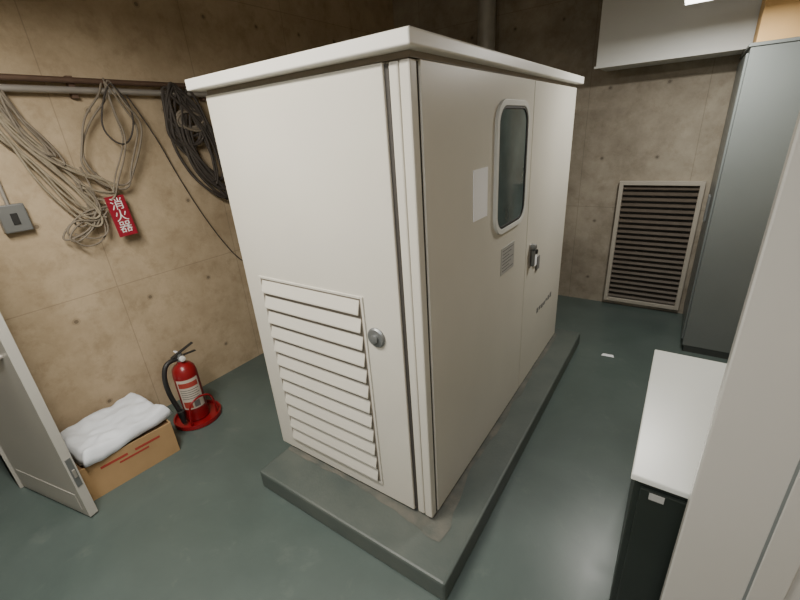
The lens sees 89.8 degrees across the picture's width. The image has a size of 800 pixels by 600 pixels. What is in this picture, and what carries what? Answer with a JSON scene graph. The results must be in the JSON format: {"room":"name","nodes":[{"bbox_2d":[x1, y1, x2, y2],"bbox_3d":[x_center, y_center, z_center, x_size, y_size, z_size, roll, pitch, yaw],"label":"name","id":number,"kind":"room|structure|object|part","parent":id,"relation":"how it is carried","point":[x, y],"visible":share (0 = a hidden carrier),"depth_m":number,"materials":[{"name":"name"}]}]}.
{"room":"electrical equipment room","nodes":[
{"label":"electrical equipment room","id":0,"kind":"room"},
{"bbox_2d":[0,0,393,487],"bbox_3d":[-1.755,-0.845,2.762,0.150,3.300,6.110,11,27,33],"label":"wall","id":1,"kind":"structure","parent":0,"point":[93,327],"depth_m":2.65,"materials":[{"name":"concrete"}]},
{"bbox_2d":[0,446,23,487],"bbox_3d":[-2.667,0.316,1.712,0.167,2.090,0.975,11,27,33],"label":"trim","id":2,"kind":"structure","parent":1,"relation":"attached to","point":[2,454],"depth_m":2.36,"materials":[{"name":"grey paint"}]},
{"bbox_2d":[0,183,33,233],"bbox_3d":[-2.110,-0.696,2.070,0.056,0.695,0.120,11,27,33],"label":"switch box","id":3,"kind":"object","parent":1,"relation":"attached to","point":[14,218],"visible":1,"depth_m":2.16,"materials":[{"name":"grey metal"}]},
{"bbox_2d":[0,313,97,516],"bbox_3d":[-2.027,0.213,1.923,0.637,2.008,0.042,6,24,22],"label":"leaf","id":4,"kind":"object","parent":1,"relation":"attached to","point":[24,440],"depth_m":2.03,"materials":[{"name":"grey paint"}]},
{"bbox_3d":[-1.735,0.242,1.805,0.004,2.008,0.042,5,24,21],"label":"edge strip","id":5,"kind":"part","parent":4,"relation":"part of","materials":[{"name":"white metal"}]},
{"bbox_2d":[16,469,82,509],"bbox_3d":[-1.976,1.060,2.255,0.552,0.110,0.004,6,24,22],"label":"rail","id":6,"kind":"object","parent":4,"relation":"attached to","point":[27,479],"visible":1,"depth_m":2.24,"materials":[{"name":"beige metal"}]},
{"bbox_2d":[64,458,82,486],"bbox_3d":[-1.685,0.892,2.075,0.003,0.180,0.026,6,25,22],"label":"latch plate","id":7,"kind":"object","parent":4,"relation":"attached to","point":[68,462],"visible":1,"depth_m":2.07,"materials":[{"name":"silver metal"}]},
{"bbox_2d":[72,469,77,477],"bbox_3d":[-1.680,0.897,2.075,0.008,0.050,0.014,6,24,22],"label":"latch bolt","id":8,"kind":"object","parent":7,"relation":"in","point":[73,471],"depth_m":2.07,"materials":[{"name":"silver metal"}]},
{"bbox_2d":[0,73,208,100],"bbox_3d":[-1.202,-1.627,3.168,0.068,0.115,4.250,11,27,33],"label":"conduit","id":9,"kind":"object","parent":1,"relation":"attached to","point":[70,81],"visible":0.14,"depth_m":2.28,"materials":[{"name":"grey metal"}]},
{"bbox_2d":[0,90,116,246],"bbox_3d":[-1.930,-0.754,2.261,0.042,0.940,0.541,11,27,33],"label":"bundle","id":10,"kind":"object","parent":9,"relation":"hanging from","point":[42,153],"visible":1,"depth_m":2.26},
{"bbox_2d":[80,78,142,193],"bbox_3d":[-1.761,-0.989,2.445,0.039,0.649,0.399,10,27,31],"label":"cable loop","id":11,"kind":"object","parent":9,"relation":"hanging from","point":[106,93],"visible":1,"depth_m":2.46,"materials":[{"name":"grey rubber"}]},
{"bbox_2d":[126,95,242,260],"bbox_3d":[-1.407,-0.745,3.154,0.035,1.575,0.986,10,27,31],"label":"wire","id":12,"kind":"object","parent":9,"relation":"hanging from","point":[126,95],"visible":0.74,"depth_m":2.86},
{"bbox_2d":[160,82,228,199],"bbox_3d":[-1.422,-1.123,2.927,0.047,0.814,0.505,11,27,33],"label":"cable coil","id":13,"kind":"object","parent":9,"relation":"hanging from","point":[183,136],"visible":0.8,"depth_m":2.82,"materials":[{"name":"black rubber"}]},
{"bbox_2d":[95,171,137,236],"bbox_3d":[-1.776,-0.603,2.525,0.117,0.403,0.062,-17,26,-28],"label":"fire extinguisher sign","id":14,"kind":"object","parent":1,"relation":"attached to","point":[118,208],"visible":0.99,"depth_m":2.55,"materials":[{"name":"red plastic"}]},
{"bbox_3d":[-1.771,-0.534,2.554,0.006,0.250,0.110,7,27,34],"label":"plate","id":15,"kind":"part","parent":14,"relation":"part of","materials":[{"name":"red plastic"}]},
{"bbox_2d":[0,295,727,599],"bbox_3d":[-0.545,0.940,2.700,5.505,0.100,6.310,11,27,33],"label":"floor","id":16,"kind":"structure","parent":0,"point":[202,522],"depth_m":2.10,"materials":[{"name":"green paint"}]},
{"bbox_2d":[72,419,179,500],"bbox_3d":[-1.757,0.922,2.529,0.401,0.225,0.500,14,29,37],"label":"cardboard box","id":17,"kind":"object","parent":16,"relation":"on","point":[159,442],"visible":0.6,"depth_m":2.40,"materials":[{"name":"brown cardboard"}]},
{"bbox_2d":[60,393,172,467],"bbox_3d":[-1.779,0.765,2.485,0.440,0.102,0.515,9,26,29],"label":"folded blanket","id":18,"kind":"object","parent":17,"relation":"on","point":[105,431],"visible":0.93,"depth_m":2.42,"materials":[{"name":"fabric"}]},
{"bbox_2d":[162,342,221,430],"bbox_3d":[-1.490,0.592,2.828,0.318,0.569,0.318,11,27,33],"label":"fire extinguisher","id":19,"kind":"object","parent":16,"relation":"on","point":[197,412],"visible":1,"depth_m":2.79,"materials":[{"name":"red paint"}]},
{"bbox_3d":[-1.493,0.344,2.748,0.027,0.007,0.168,11,43,33],"label":"lever","id":20,"kind":"part","parent":19,"relation":"part of","materials":[{"name":"black plastic"}]},
{"bbox_3d":[-1.483,0.373,2.772,0.025,0.007,0.146,11,23,33],"label":"lever","id":21,"kind":"part","parent":19,"relation":"part of","materials":[{"name":"black plastic"}]},
{"bbox_2d":[173,400,221,430],"bbox_3d":[-1.472,0.838,2.931,0.318,0.034,0.318,11,27,33],"label":"tray","id":22,"kind":"object","parent":16,"relation":"on","point":[213,412],"depth_m":2.87,"materials":[{"name":"red paint"}]},
{"bbox_2d":[260,328,579,599],"bbox_3d":[0.391,0.673,2.896,1.182,0.116,2.482,11,27,33],"label":"plinth","id":23,"kind":"object","parent":16,"relation":"on","point":[432,553],"visible":0.54,"depth_m":2.05,"materials":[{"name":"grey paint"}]},
{"bbox_2d":[185,26,583,517],"bbox_3d":[0.237,-0.320,2.571,1.121,1.985,2.190,11,27,33],"label":"tall cabinet","id":24,"kind":"object","parent":23,"relation":"on","point":[398,196],"visible":1,"depth_m":1.71,"materials":[{"name":"white metal"}]},
{"bbox_3d":[-0.377,0.065,1.837,0.943,1.880,0.020,11,27,33],"label":"door","id":25,"kind":"part","parent":24,"relation":"part of","materials":[{"name":"beige paint"}]},
{"bbox_3d":[-0.389,0.401,1.986,0.657,1.014,0.006,11,27,33],"label":"louvre frame","id":26,"kind":"part","parent":24,"relation":"part of","materials":[{"name":"beige paint"}]},
{"bbox_3d":[0.047,0.147,1.567,0.036,1.876,0.027,11,27,33],"label":"corner post","id":27,"kind":"part","parent":24,"relation":"part of","materials":[{"name":"white metal"}]},
{"bbox_3d":[0.429,-0.058,1.990,0.020,1.878,1.126,11,27,33],"label":"door","id":28,"kind":"part","parent":24,"relation":"part of","materials":[{"name":"beige paint"}]},
{"bbox_3d":[0.573,-0.223,2.139,0.003,0.145,0.190,11,27,33],"label":"rating plate","id":29,"kind":"part","parent":24,"relation":"part of","materials":[{"name":"silver metal"}]},
{"bbox_3d":[0.802,-0.273,2.471,0.008,0.150,0.050,11,27,33],"label":"handle plate","id":30,"kind":"part","parent":24,"relation":"part of","materials":[{"name":"silver metal"}]},
{"bbox_3d":[0.818,-0.256,2.468,0.018,0.100,0.030,11,27,33],"label":"handle lever","id":31,"kind":"part","parent":24,"relation":"part of","materials":[{"name":"grey metal"}]},
{"bbox_3d":[1.004,-0.421,2.760,0.020,1.878,0.918,11,27,33],"label":"door","id":32,"kind":"part","parent":24,"relation":"part of","materials":[{"name":"beige paint"}]},
{"bbox_2d":[609,350,726,599],"bbox_3d":[1.218,0.799,1.562,0.572,0.800,0.865,11,27,33],"label":"base cabinet","id":33,"kind":"object","parent":16,"relation":"on","point":[683,390],"visible":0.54,"depth_m":1.35,"materials":[{"name":"black metal"}]},
{"bbox_2d":[631,350,726,498],"bbox_3d":[1.193,0.440,1.413,0.572,0.022,0.865,11,27,33],"label":"countertop","id":34,"kind":"structure","parent":33,"relation":"on","point":[683,390],"depth_m":1.44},
{"bbox_2d":[681,36,799,358],"bbox_3d":[2.742,-0.665,3.012,0.732,2.180,0.812,11,27,33],"label":"metal cabinet","id":35,"kind":"object","parent":16,"relation":"on","point":[764,104],"visible":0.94,"depth_m":2.76,"materials":[{"name":"grey metal"}]},
{"bbox_2d":[753,0,799,42],"bbox_3d":[2.504,-1.762,2.373,0.565,0.362,0.322,11,27,33],"label":"carton","id":36,"kind":"object","parent":35,"relation":"on","point":[777,19],"visible":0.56,"depth_m":2.39,"materials":[{"name":"orange cardboard"}]},
{"bbox_2d":[392,0,740,313],"bbox_3d":[1.637,-1.611,4.012,4.155,3.300,0.100,11,27,33],"label":"wall","id":37,"kind":"structure","parent":0,"point":[663,122],"depth_m":3.71,"materials":[{"name":"concrete"}]},
{"bbox_2d":[477,0,495,50],"bbox_3d":[0.918,-1.681,4.304,0.170,3.300,0.215,11,27,33],"label":"exhaust pipe","id":38,"kind":"object","parent":37,"relation":"attached to","point":[486,9],"visible":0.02,"depth_m":3.82,"materials":[{"name":"grey metal"}]},
{"bbox_2d":[604,181,705,309],"bbox_3d":[2.399,-0.517,3.859,0.660,1.210,0.050,11,27,33],"label":"louvres","id":39,"kind":"object","parent":37,"relation":"attached to","point":[655,222],"visible":1,"depth_m":3.84,"materials":[{"name":"beige metal"}]},
{"bbox_3d":[-0.771,-2.191,1.394,5.505,0.100,6.310,11,27,33],"label":"ceiling","id":40,"kind":"structure","parent":0,"visible":0},
{"bbox_2d":[594,0,761,70],"bbox_3d":[2.351,-2.328,2.762,1.665,1.115,0.470,11,27,33],"label":"air duct","id":41,"kind":"object","parent":40,"relation":"attached to","point":[633,33],"visible":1,"depth_m":2.93,"materials":[{"name":"white metal"}]},
{"bbox_2d":[685,0,709,4],"bbox_3d":[1.699,-2.052,1.971,0.360,0.929,0.140,11,27,33],"label":"lamp","id":42,"kind":"object","parent":40,"relation":"hanging from","point":[687,2],"visible":1,"depth_m":2.22,"materials":[{"name":"white paint"}]},
{"bbox_3d":[1.575,-0.180,0.592,0.100,3.300,6.110,11,27,33],"label":"wall","id":43,"kind":"structure","parent":0,"visible":0},
{"bbox_2d":[659,110,799,599],"bbox_3d":[1.074,0.348,0.780,0.748,2.250,0.041,11,27,33],"label":"cabinet","id":44,"kind":"object","parent":43,"relation":"attached to","point":[750,456],"depth_m":0.95,"materials":[{"name":"white metal"}]},
{"bbox_2d":[742,459,799,599],"bbox_3d":[0.893,0.319,0.881,0.006,2.250,0.002,11,27,33],"label":"joint","id":45,"kind":"object","parent":44,"relation":"attached to","point":[797,469],"visible":1,"depth_m":0.98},
{"bbox_3d":[0.921,0.326,0.860,0.064,2.250,0.006,11,27,33],"label":"cover strip","id":46,"kind":"part","parent":44,"relation":"part of","materials":[{"name":"white metal"}]}
]}

